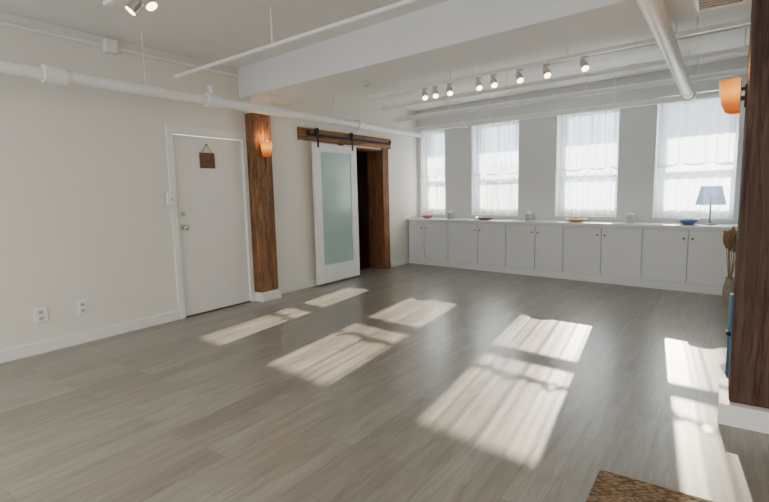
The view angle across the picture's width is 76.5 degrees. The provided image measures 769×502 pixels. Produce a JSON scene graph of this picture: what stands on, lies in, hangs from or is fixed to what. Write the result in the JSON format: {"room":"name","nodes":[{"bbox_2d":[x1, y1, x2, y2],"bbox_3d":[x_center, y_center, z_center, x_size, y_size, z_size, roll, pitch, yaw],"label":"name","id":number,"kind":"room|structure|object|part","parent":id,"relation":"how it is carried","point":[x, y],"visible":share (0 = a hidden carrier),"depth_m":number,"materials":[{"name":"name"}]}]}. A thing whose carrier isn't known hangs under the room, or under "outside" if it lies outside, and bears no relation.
{"room":"yoga studio","nodes":[
{"label":"yoga studio","id":0,"kind":"room"},
{"bbox_2d":[0,12,417,350],"bbox_3d":[-2.726,-0.649,5.148,0.300,2.950,12.423,3,8,35],"label":"wall","id":1,"kind":"structure","parent":0,"point":[84,178],"depth_m":4.86,"materials":[{"name":"paint"}]},
{"bbox_2d":[33,307,48,322],"bbox_3d":[-3.112,0.581,4.417,0.016,0.130,0.110,3,8,35],"label":"wall outlet","id":2,"kind":"object","parent":1,"relation":"attached to","point":[40,314],"visible":1,"depth_m":4.41,"materials":[{"name":"white plastic"}]},
{"bbox_2d":[77,300,86,314],"bbox_3d":[-2.913,0.542,4.702,0.016,0.130,0.080,3,8,35],"label":"wall outlet","id":3,"kind":"object","parent":1,"relation":"attached to","point":[82,305],"visible":1,"depth_m":4.70,"materials":[{"name":"white plastic"}]},
{"bbox_2d":[0,21,236,76],"bbox_3d":[-3.977,-1.749,2.919,0.080,0.120,7.590,3,8,35],"label":"conduit","id":4,"kind":"object","parent":1,"relation":"attached to","point":[110,46],"visible":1,"depth_m":4.73,"materials":[{"name":"metal"}]},
{"bbox_2d":[164,192,175,205],"bbox_3d":[-2.346,-0.571,5.351,0.058,0.154,0.104,3,8,35],"label":"light switch","id":5,"kind":"object","parent":1,"relation":"attached to","point":[169,196],"visible":1,"depth_m":5.33,"materials":[{"name":"white plastic"}]},
{"bbox_2d":[0,259,404,363],"bbox_3d":[-2.855,0.828,4.810,0.018,0.105,11.400,3,8,35],"label":"baseboard","id":6,"kind":"structure","parent":1,"relation":"attached to","point":[25,351],"depth_m":4.83,"materials":[{"name":"white paint"}]},
{"bbox_2d":[165,124,254,318],"bbox_3d":[-2.153,-0.364,5.941,0.369,2.170,1.085,3,8,35],"label":"door","id":7,"kind":"structure","parent":1,"relation":"in","point":[212,237],"depth_m":5.85,"materials":[{"name":"white paint"}]},
{"bbox_3d":[-2.257,-0.269,5.545,0.081,0.068,0.067,3,8,35],"label":"knob","id":8,"kind":"part","parent":7,"relation":"part of","materials":[{"name":"metal"}]},
{"bbox_2d":[199,144,214,167],"bbox_3d":[-2.097,-1.121,5.760,0.018,0.283,0.200,3,8,35],"label":"hanging sign","id":9,"kind":"object","parent":7,"relation":"hanging from","point":[207,160],"visible":1,"depth_m":5.75,"materials":[{"name":"brown wood"}]},
{"bbox_2d":[297,127,390,148],"bbox_3d":[-0.565,-1.803,7.874,0.042,0.175,2.320,3,8,35],"label":"trim","id":10,"kind":"structure","parent":1,"relation":"attached to","point":[301,131],"depth_m":7.65,"materials":[{"name":"brown wood"}]},
{"bbox_2d":[306,128,390,284],"bbox_3d":[-0.491,-0.745,7.959,0.085,2.312,2.130,3,8,35],"label":"sliding door","id":11,"kind":"structure","parent":1,"relation":"in","point":[334,167],"depth_m":7.55,"materials":[{"name":"white paint"}]},
{"bbox_3d":[-0.738,-0.659,7.592,0.014,1.702,0.712,3,8,35],"label":"glass panel","id":12,"kind":"part","parent":11,"relation":"part of","materials":[{"name":"glass"}]},
{"bbox_3d":[-0.516,-1.804,7.833,0.082,0.075,2.130,3,8,35],"label":"door rail","id":13,"kind":"part","parent":11,"relation":"part of","materials":[{"name":"black metal"}]},
{"bbox_2d":[338,144,390,278],"bbox_3d":[-0.433,-0.697,8.435,0.330,2.160,1.360,3,8,35],"label":"trim","id":14,"kind":"structure","parent":1,"relation":"attached to","point":[377,159],"depth_m":8.82,"materials":[{"name":"brown wood"}]},
{"bbox_2d":[356,151,369,269],"bbox_3d":[-1.228,-0.863,8.969,1.600,2.600,2.200,3,8,35],"label":"doorway","id":15,"kind":"structure","parent":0,"point":[362,167],"depth_m":9.63,"materials":[{"name":"black"}]},
{"bbox_2d":[0,0,751,110],"bbox_3d":[0.331,-1.991,2.853,7.800,0.120,12.464,3,8,35],"label":"ceiling","id":16,"kind":"structure","parent":0,"point":[206,30],"depth_m":4.79,"materials":[{"name":"paint"}]},
{"bbox_2d":[103,0,122,6],"bbox_3d":[-1.250,-1.841,3.043,2.000,0.149,0.040,3,8,35],"label":"track","id":17,"kind":"object","parent":16,"relation":"hanging from","point":[107,3],"visible":1,"depth_m":3.57,"materials":[{"name":"white metal"}]},
{"bbox_2d":[125,0,143,15],"bbox_3d":[-1.737,-1.721,3.403,0.133,0.149,0.082,-4,7,-22],"label":"track spotlight","id":18,"kind":"object","parent":17,"relation":"attached to","point":[134,6],"visible":0.93,"depth_m":3.38,"materials":[{"name":"metal"}]},
{"bbox_2d":[141,0,157,10],"bbox_3d":[-1.608,-1.713,3.311,0.122,0.150,0.082,0,7,11],"label":"track spotlight","id":19,"kind":"object","parent":17,"relation":"attached to","point":[150,5],"visible":1,"depth_m":3.29,"materials":[{"name":"metal"}]},
{"bbox_2d":[0,33,421,137],"bbox_3d":[-2.606,-1.731,4.296,0.148,0.603,11.390,3,8,35],"label":"ceiling pipe","id":20,"kind":"object","parent":16,"relation":"hanging from","point":[49,74],"visible":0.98,"depth_m":4.85,"materials":[{"name":"metal"}]},
{"bbox_2d":[206,85,214,93],"bbox_3d":[-1.894,-1.746,5.324,0.090,0.102,0.090,3,8,35],"label":"sprinkler head","id":21,"kind":"object","parent":20,"relation":"on","point":[210,87],"visible":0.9,"depth_m":5.30},
{"bbox_3d":[-1.894,-1.738,5.325,0.052,0.087,0.052,3,8,35],"label":"stem","id":22,"kind":"part","parent":21,"relation":"part of","materials":[{"name":"paint"}]},
{"bbox_2d":[173,0,420,78],"bbox_3d":[0.519,-1.777,2.945,6.960,0.333,0.049,4,9,38],"label":"ceiling pipe","id":23,"kind":"object","parent":16,"relation":"hanging from","point":[404,2],"visible":1,"depth_m":3.89,"materials":[{"name":"metal"}]},
{"bbox_2d":[238,0,751,104],"bbox_3d":[1.110,-1.912,4.046,7.200,0.355,0.710,4,9,40],"label":"ceiling beam","id":24,"kind":"structure","parent":16,"relation":"attached to","point":[451,34],"depth_m":4.28,"materials":[{"name":"paint"}]},
{"bbox_2d":[362,82,370,85],"bbox_3d":[-0.197,-1.851,5.412,0.104,0.030,0.104,3,8,35],"label":"smoke detector","id":25,"kind":"object","parent":24,"relation":"attached to","point":[363,83],"visible":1,"depth_m":5.38,"materials":[{"name":"white plastic"}]},
{"bbox_2d":[694,0,746,11],"bbox_3d":[2.192,-1.647,3.179,0.280,0.014,0.360,3,8,35],"label":"air vent","id":26,"kind":"object","parent":24,"relation":"attached to","point":[701,5],"visible":1,"depth_m":3.26,"materials":[{"name":"metal"}]},
{"bbox_2d":[411,59,698,115],"bbox_3d":[3.200,-2.335,6.717,6.900,0.244,0.070,4,9,38],"label":"conduit","id":27,"kind":"object","parent":16,"relation":"hanging from","point":[698,59],"visible":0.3,"depth_m":7.67,"materials":[{"name":"metal"}]},
{"bbox_2d":[367,21,749,97],"bbox_3d":[2.235,-2.135,5.074,6.400,0.207,0.056,4,9,39],"label":"conduit","id":28,"kind":"object","parent":16,"relation":"attached to","point":[746,25],"visible":0.26,"depth_m":4.63,"materials":[{"name":"metal"}]},
{"bbox_2d":[373,17,750,98],"bbox_3d":[1.398,-2.090,5.227,4.150,0.294,0.045,5,9,42],"label":"track","id":29,"kind":"object","parent":16,"relation":"hanging from","point":[697,30],"visible":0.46,"depth_m":4.79,"materials":[{"name":"white metal"}]},
{"bbox_2d":[422,88,427,99],"bbox_3d":[0.501,-1.948,6.065,0.075,0.144,0.118,-2,7,-5],"label":"track spotlight","id":30,"kind":"object","parent":29,"relation":"attached to","point":[424,93],"visible":1,"depth_m":6.04,"materials":[{"name":"white metal"}]},
{"bbox_2d":[432,86,438,97],"bbox_3d":[0.620,-1.938,5.958,0.075,0.144,0.118,-2,7,-5],"label":"track spotlight","id":31,"kind":"object","parent":29,"relation":"attached to","point":[435,94],"visible":1,"depth_m":5.93,"materials":[{"name":"white metal"}]},
{"bbox_2d":[446,83,452,95],"bbox_3d":[0.776,-1.925,5.818,0.075,0.144,0.118,-2,7,-5],"label":"track spotlight","id":32,"kind":"object","parent":29,"relation":"attached to","point":[449,90],"visible":1,"depth_m":5.79,"materials":[{"name":"white metal"}]},
{"bbox_2d":[475,77,482,90],"bbox_3d":[1.073,-1.900,5.551,0.075,0.144,0.118,-2,7,-5],"label":"track spotlight","id":33,"kind":"object","parent":29,"relation":"attached to","point":[478,83],"visible":1,"depth_m":5.53,"materials":[{"name":"white metal"}]},
{"bbox_2d":[490,74,497,87],"bbox_3d":[1.214,-1.888,5.425,0.075,0.144,0.118,-2,7,-5],"label":"track spotlight","id":34,"kind":"object","parent":29,"relation":"attached to","point":[493,81],"visible":1,"depth_m":5.40,"materials":[{"name":"white metal"}]},
{"bbox_2d":[516,69,523,82],"bbox_3d":[1.444,-1.868,5.218,0.075,0.144,0.118,-2,7,-5],"label":"track spotlight","id":35,"kind":"object","parent":29,"relation":"attached to","point":[519,77],"visible":1,"depth_m":5.19,"materials":[{"name":"white metal"}]},
{"bbox_2d":[542,63,550,77],"bbox_3d":[1.666,-1.849,5.018,0.075,0.144,0.118,-2,7,-5],"label":"track spotlight","id":36,"kind":"object","parent":29,"relation":"attached to","point":[546,72],"visible":1,"depth_m":4.99,"materials":[{"name":"white metal"}]},
{"bbox_2d":[580,56,588,71],"bbox_3d":[1.948,-1.826,4.764,0.075,0.144,0.118,-2,7,-5],"label":"track spotlight","id":37,"kind":"object","parent":29,"relation":"attached to","point":[584,66],"visible":1,"depth_m":4.74,"materials":[{"name":"white metal"}]},
{"bbox_2d":[381,28,748,109],"bbox_3d":[2.507,-2.155,5.564,6.600,0.295,0.074,4,9,39],"label":"conduit","id":38,"kind":"object","parent":16,"relation":"attached to","point":[632,67],"visible":0.95,"depth_m":5.73,"materials":[{"name":"metal"}]},
{"bbox_2d":[393,67,747,122],"bbox_3d":[2.836,-2.193,6.201,6.900,0.387,0.095,4,9,39],"label":"ceiling pipe","id":39,"kind":"object","parent":16,"relation":"hanging from","point":[514,103],"visible":0.93,"depth_m":6.40,"materials":[{"name":"metal"}]},
{"bbox_2d":[414,77,744,131],"bbox_3d":[3.265,-2.219,6.810,6.900,0.498,0.118,4,9,38],"label":"ceiling pipe","id":40,"kind":"object","parent":16,"relation":"hanging from","point":[714,94],"visible":0.82,"depth_m":7.16,"materials":[{"name":"metal"}]},
{"bbox_2d":[636,0,696,102],"bbox_3d":[1.478,-1.680,2.760,0.174,0.526,8.550,3,8,35],"label":"ceiling pipe","id":41,"kind":"object","parent":16,"relation":"hanging from","point":[655,14],"visible":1,"depth_m":3.73,"materials":[{"name":"metal"}]},
{"bbox_2d":[0,263,768,501],"bbox_3d":[0.401,1.047,3.216,7.800,0.100,12.464,3,8,35],"label":"floor","id":42,"kind":"structure","parent":0,"point":[408,382],"depth_m":3.24,"materials":[{"name":"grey wood"}]},
{"bbox_2d":[243,97,281,301],"bbox_3d":[-1.589,-0.642,6.375,0.174,2.594,0.335,3,8,35],"label":"timber post","id":43,"kind":"object","parent":42,"relation":"on","point":[257,125],"visible":0.94,"depth_m":6.31,"materials":[{"name":"brown wood"}]},
{"bbox_2d":[260,141,271,156],"bbox_3d":[-1.495,-1.305,6.223,0.134,0.203,0.153,3,8,35],"label":"wall sconce","id":44,"kind":"object","parent":43,"relation":"attached to","point":[266,146],"visible":1,"depth_m":6.17,"materials":[{"name":"orange glass"}]},
{"bbox_2d":[409,221,448,266],"bbox_3d":[0.940,-0.166,9.333,0.940,0.830,0.439,5,9,42],"label":"base cabinet","id":45,"kind":"object","parent":42,"relation":"on","point":[428,240],"visible":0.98,"depth_m":9.17,"materials":[{"name":"paint"}]},
{"bbox_3d":[0.619,-0.212,9.380,0.372,0.675,0.026,5,9,42],"label":"door","id":46,"kind":"part","parent":45,"relation":"part of","materials":[{"name":"paint"}]},
{"bbox_3d":[0.960,-0.182,9.068,0.530,0.675,0.026,5,9,42],"label":"door","id":47,"kind":"part","parent":45,"relation":"part of","materials":[{"name":"paint"}]},
{"bbox_2d":[449,222,506,272],"bbox_3d":[1.715,-0.099,8.627,1.158,0.830,0.439,5,9,42],"label":"base cabinet","id":48,"kind":"object","parent":42,"relation":"on","point":[474,246],"visible":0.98,"depth_m":8.45,"materials":[{"name":"paint"}]},
{"bbox_3d":[1.397,-0.145,8.669,0.600,0.675,0.026,5,9,42],"label":"door","id":49,"kind":"part","parent":48,"relation":"part of","materials":[{"name":"paint"}]},
{"bbox_3d":[1.819,-0.108,8.285,0.520,0.675,0.026,5,9,42],"label":"door","id":50,"kind":"part","parent":48,"relation":"part of","materials":[{"name":"paint"}]},
{"bbox_2d":[506,223,564,278],"bbox_3d":[2.501,-0.032,7.910,0.968,0.830,0.439,5,9,42],"label":"base cabinet","id":51,"kind":"object","parent":42,"relation":"on","point":[532,249],"visible":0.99,"depth_m":7.74,"materials":[{"name":"paint"}]},
{"bbox_3d":[2.212,-0.075,7.926,0.490,0.675,0.026,5,9,42],"label":"door","id":52,"kind":"part","parent":51,"relation":"part of","materials":[{"name":"paint"}]},
{"bbox_3d":[2.564,-0.044,7.606,0.440,0.675,0.026,5,9,42],"label":"door","id":53,"kind":"part","parent":51,"relation":"part of","materials":[{"name":"paint"}]},
{"bbox_2d":[563,225,643,286],"bbox_3d":[3.264,0.034,7.215,1.098,0.830,0.439,5,9,42],"label":"base cabinet","id":54,"kind":"object","parent":42,"relation":"on","point":[599,254],"visible":1,"depth_m":7.04,"materials":[{"name":"paint"}]},
{"bbox_3d":[2.944,-0.012,7.259,0.535,0.675,0.026,5,9,42],"label":"door","id":55,"kind":"part","parent":54,"relation":"part of","materials":[{"name":"paint"}]},
{"bbox_3d":[3.344,0.023,6.894,0.525,0.675,0.026,5,9,42],"label":"door","id":56,"kind":"part","parent":54,"relation":"part of","materials":[{"name":"paint"}]},
{"bbox_2d":[586,470,713,501],"bbox_3d":[1.102,1.147,1.748,0.810,0.016,0.990,3,8,35],"label":"mat","id":57,"kind":"object","parent":42,"relation":"on","point":[607,486],"visible":1,"depth_m":2.19,"materials":[{"name":"brown wicker"}]},
{"bbox_2d":[641,227,736,294],"bbox_3d":[4.067,0.103,6.482,1.078,0.830,0.439,5,9,42],"label":"base cabinet","id":58,"kind":"object","parent":42,"relation":"on","point":[676,259],"visible":0.87,"depth_m":6.36,"materials":[{"name":"paint"}]},
{"bbox_2d":[407,218,737,229],"bbox_3d":[2.535,-0.462,7.827,5.282,0.038,0.428,5,9,42],"label":"countertop","id":59,"kind":"structure","parent":58,"relation":"on","point":[546,222],"depth_m":7.18,"materials":[{"name":"stone"}]},
{"bbox_2d":[422,215,432,218],"bbox_3d":[0.822,-0.652,9.350,0.220,0.055,0.220,5,9,42],"label":"bowl","id":60,"kind":"object","parent":59,"relation":"on","point":[423,216],"visible":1,"depth_m":9.30,"materials":[{"name":"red ceramic"}]},
{"bbox_2d":[447,210,452,218],"bbox_3d":[1.218,-0.671,9.009,0.110,0.156,0.110,5,9,42],"label":"jar","id":61,"kind":"object","parent":59,"relation":"on","point":[449,213],"visible":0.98,"depth_m":8.97,"materials":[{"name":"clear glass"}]},
{"bbox_2d":[476,216,493,219],"bbox_3d":[1.751,-0.569,8.503,0.320,0.050,0.320,5,9,42],"label":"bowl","id":62,"kind":"object","parent":59,"relation":"on","point":[482,217],"visible":0.98,"depth_m":8.41,"materials":[{"name":"purple ceramic"}]},
{"bbox_2d":[525,211,531,220],"bbox_3d":[2.353,-0.573,7.973,0.110,0.156,0.110,5,9,42],"label":"jar","id":63,"kind":"object","parent":59,"relation":"on","point":[528,215],"visible":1,"depth_m":7.93,"materials":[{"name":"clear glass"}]},
{"bbox_2d":[566,218,586,221],"bbox_3d":[2.930,-0.471,7.455,0.300,0.050,0.300,5,9,42],"label":"bowl","id":64,"kind":"object","parent":59,"relation":"on","point":[568,219],"visible":0.97,"depth_m":7.38,"materials":[{"name":"beige ceramic"}]},
{"bbox_2d":[626,212,634,222],"bbox_3d":[3.497,-0.475,6.931,0.110,0.156,0.110,5,9,42],"label":"jar","id":65,"kind":"object","parent":59,"relation":"on","point":[630,218],"visible":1,"depth_m":6.89,"materials":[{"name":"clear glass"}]},
{"bbox_2d":[678,219,698,224],"bbox_3d":[4.008,-0.383,6.430,0.240,0.070,0.240,5,9,42],"label":"bowl","id":66,"kind":"object","parent":59,"relation":"on","point":[683,221],"visible":1,"depth_m":6.37,"materials":[{"name":"blue ceramic"}]},
{"bbox_2d":[695,186,726,224],"bbox_3d":[4.193,-0.585,6.272,0.340,0.500,0.340,5,9,42],"label":"table lamp","id":67,"kind":"object","parent":59,"relation":"on","point":[708,195],"visible":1,"depth_m":6.15,"materials":[{"name":"fabric"}]},
{"bbox_3d":[4.194,-0.535,6.278,0.022,0.300,0.022,5,9,42],"label":"stem","id":68,"kind":"part","parent":67,"relation":"part of","materials":[{"name":"metal"}]},
{"bbox_3d":[4.190,-0.714,6.256,0.340,0.240,0.340,5,9,42],"label":"lamp shade","id":69,"kind":"part","parent":67,"relation":"part of","materials":[{"name":"fabric"}]},
{"bbox_3d":[3.750,0.058,6.524,0.520,0.675,0.026,5,9,42],"label":"door","id":70,"kind":"part","parent":58,"relation":"part of","materials":[{"name":"paint"}]},
{"bbox_3d":[4.142,0.091,6.167,0.520,0.675,0.026,5,9,42],"label":"door","id":71,"kind":"part","parent":58,"relation":"part of","materials":[{"name":"paint"}]},
{"bbox_2d":[725,293,732,375],"bbox_3d":[2.552,0.608,3.516,0.150,0.599,0.150,3,8,35],"label":"yoga mat","id":72,"kind":"object","parent":42,"relation":"on","point":[728,331],"visible":0.12,"depth_m":3.52,"materials":[{"name":"blue plastic"}]},
{"bbox_2d":[722,226,736,302],"bbox_3d":[4.053,0.157,5.702,0.214,0.910,0.182,-6,8,-32],"label":"dried plant","id":73,"kind":"object","parent":42,"relation":"on","point":[730,236],"visible":0.8,"depth_m":5.70,"materials":[{"name":"plant"}]},
{"bbox_3d":[4.022,0.168,5.699,0.069,0.411,0.007,-5,8,-27],"label":"stem","id":74,"kind":"part","parent":73,"relation":"part of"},
{"bbox_2d":[717,0,768,433],"bbox_3d":[2.235,-0.296,2.743,0.470,2.594,0.470,3,8,35],"label":"timber post","id":75,"kind":"object","parent":42,"relation":"on","point":[743,398],"visible":1,"depth_m":2.70,"materials":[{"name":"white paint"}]},
{"bbox_2d":[719,77,746,114],"bbox_3d":[1.988,-0.883,2.787,0.132,0.199,0.149,3,8,35],"label":"wall sconce","id":76,"kind":"object","parent":75,"relation":"attached to","point":[730,90],"visible":1,"depth_m":2.75,"materials":[{"name":"orange glass"}]},
{"bbox_3d":[2.019,-0.874,2.767,0.004,0.167,0.108,3,8,35],"label":"plate","id":77,"kind":"part","parent":76,"relation":"part of","materials":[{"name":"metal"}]},
{"bbox_2d":[417,57,747,223],"bbox_3d":[3.666,-1.055,7.315,7.800,2.950,0.470,5,9,42],"label":"wall","id":78,"kind":"structure","parent":0,"point":[538,173],"depth_m":7.78,"materials":[{"name":"paint"}]},
{"bbox_2d":[421,130,444,214],"bbox_3d":[1.019,-1.552,9.541,0.580,1.670,0.290,5,9,42],"label":"window","id":79,"kind":"structure","parent":78,"relation":"in","point":[432,132],"depth_m":9.70,"materials":[{"name":"paint"}]},
{"bbox_3d":[0.994,-0.725,9.591,0.574,0.015,0.158,5,9,42],"label":"sill","id":80,"kind":"part","parent":79,"relation":"part of","materials":[{"name":"paint"}]},
{"bbox_2d":[425,175,443,212],"bbox_3d":[1.015,-1.119,9.577,0.552,0.751,0.068,5,9,42],"label":"sheer curtain","id":81,"kind":"object","parent":79,"relation":"hanging from","point":[440,180],"visible":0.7,"depth_m":9.58,"materials":[{"name":"white fabric"}]},
{"bbox_3d":[1.092,-1.837,9.594,0.510,1.020,0.035,5,9,42],"label":"sash","id":82,"kind":"part","parent":79,"relation":"part of","materials":[{"name":"glass"}]},
{"bbox_2d":[472,121,517,215],"bbox_3d":[2.007,-1.467,8.640,0.920,1.670,0.290,5,9,42],"label":"window","id":83,"kind":"structure","parent":78,"relation":"in","point":[512,177],"depth_m":8.82,"materials":[{"name":"paint"}]},
{"bbox_3d":[1.982,-0.640,8.690,0.914,0.015,0.158,5,9,42],"label":"sill","id":84,"kind":"part","parent":83,"relation":"part of","materials":[{"name":"paint"}]},
{"bbox_2d":[475,171,517,213],"bbox_3d":[2.004,-1.034,8.676,0.892,0.751,0.068,5,9,42],"label":"sheer curtain","id":85,"kind":"object","parent":83,"relation":"hanging from","point":[505,176],"visible":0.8,"depth_m":8.69,"materials":[{"name":"white fabric"}]},
{"bbox_3d":[2.071,-0.999,8.753,0.850,0.610,0.035,5,9,42],"label":"sash","id":86,"kind":"part","parent":83,"relation":"part of","materials":[{"name":"paint"}]},
{"bbox_3d":[2.080,-1.752,8.693,0.850,1.020,0.035,5,9,42],"label":"sash","id":87,"kind":"part","parent":83,"relation":"part of","materials":[{"name":"paint"}]},
{"bbox_2d":[555,109,619,217],"bbox_3d":[3.174,-1.367,7.575,0.935,1.670,0.290,5,9,42],"label":"window","id":88,"kind":"structure","parent":78,"relation":"in","point":[608,111],"depth_m":7.77,"materials":[{"name":"paint"}]},
{"bbox_3d":[3.149,-0.540,7.625,0.929,0.015,0.158,5,9,42],"label":"sill","id":89,"kind":"part","parent":88,"relation":"part of","materials":[{"name":"paint"}]},
{"bbox_3d":[3.237,-0.898,7.689,0.865,0.610,0.035,5,9,42],"label":"sash","id":90,"kind":"part","parent":88,"relation":"part of","materials":[{"name":"glass"}]},
{"bbox_2d":[558,166,617,215],"bbox_3d":[3.171,-0.933,7.612,0.907,0.751,0.069,5,9,42],"label":"sheer curtain","id":91,"kind":"object","parent":88,"relation":"hanging from","point":[577,177],"visible":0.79,"depth_m":7.62,"materials":[{"name":"white fabric"}]},
{"bbox_3d":[3.247,-1.652,7.629,0.865,1.020,0.035,5,9,42],"label":"sash","id":92,"kind":"part","parent":88,"relation":"part of","materials":[{"name":"paint"}]},
{"bbox_2d":[653,113,739,219],"bbox_3d":[4.227,-1.276,6.615,0.940,1.670,0.290,5,9,42],"label":"window","id":93,"kind":"structure","parent":78,"relation":"in","point":[660,217],"depth_m":6.56,"materials":[{"name":"paint"}]},
{"bbox_3d":[4.201,-0.449,6.665,0.934,0.015,0.158,5,9,42],"label":"sill","id":94,"kind":"part","parent":93,"relation":"part of","materials":[{"name":"paint"}]},
{"bbox_2d":[656,160,736,216],"bbox_3d":[4.223,-0.843,6.652,0.912,0.751,0.068,5,9,42],"label":"sheer curtain","id":95,"kind":"object","parent":93,"relation":"hanging from","point":[678,186],"visible":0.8,"depth_m":6.67,"materials":[{"name":"white fabric"}]},
{"label":"outside","id":96,"kind":"structure","parent":0,"visible":0},
{"bbox_3d":[44.492,-0.230,73.217,180.000,0.200,150.000,3,8,35],"label":"ground","id":97,"kind":"structure","parent":96,"visible":0},
{"bbox_2d":[435,163,515,206],"bbox_3d":[3.842,-2.241,48.579,21.400,11.500,8.400,3,8,35],"label":"building","id":98,"kind":"structure","parent":97,"relation":"on","point":[497,175],"depth_m":39.51,"materials":[{"name":"white"}]},
{"bbox_3d":[0.944,-2.315,9.386,0.580,0.028,0.028,5,9,42],"label":"curtain rod","id":99,"kind":"object","parent":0,"visible":0},
{"bbox_2d":[422,130,444,177],"bbox_3d":[0.955,-1.857,9.441,0.552,0.898,0.068,5,9,42],"label":"sheer curtain","id":100,"kind":"object","parent":99,"relation":"hanging from","point":[426,150],"visible":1,"depth_m":9.46,"materials":[{"name":"white fabric"}]},
{"label":"curtain rod","id":101,"kind":"object","parent":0,"visible":0},
{"bbox_2d":[474,121,518,175],"bbox_3d":[1.943,-1.772,8.540,0.892,0.898,0.068,5,9,42],"label":"sheer curtain","id":102,"kind":"object","parent":101,"relation":"hanging from","point":[485,159],"visible":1,"depth_m":8.54,"materials":[{"name":"white fabric"}]},
{"label":"curtain rod","id":103,"kind":"object","parent":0,"visible":0},
{"bbox_2d":[558,109,618,171],"bbox_3d":[3.110,-1.672,7.476,0.907,0.898,0.068,5,9,42],"label":"sheer curtain","id":104,"kind":"object","parent":103,"relation":"hanging from","point":[577,156],"visible":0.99,"depth_m":7.46,"materials":[{"name":"white fabric"}]},
{"label":"curtain rod","id":105,"kind":"object","parent":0,"visible":0},
{"bbox_2d":[657,98,738,167],"bbox_3d":[4.162,-1.581,6.516,0.912,0.898,0.070,5,9,42],"label":"sheer curtain","id":106,"kind":"object","parent":105,"relation":"hanging from","point":[699,132],"visible":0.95,"depth_m":6.51,"materials":[{"name":"white fabric"}]}
]}

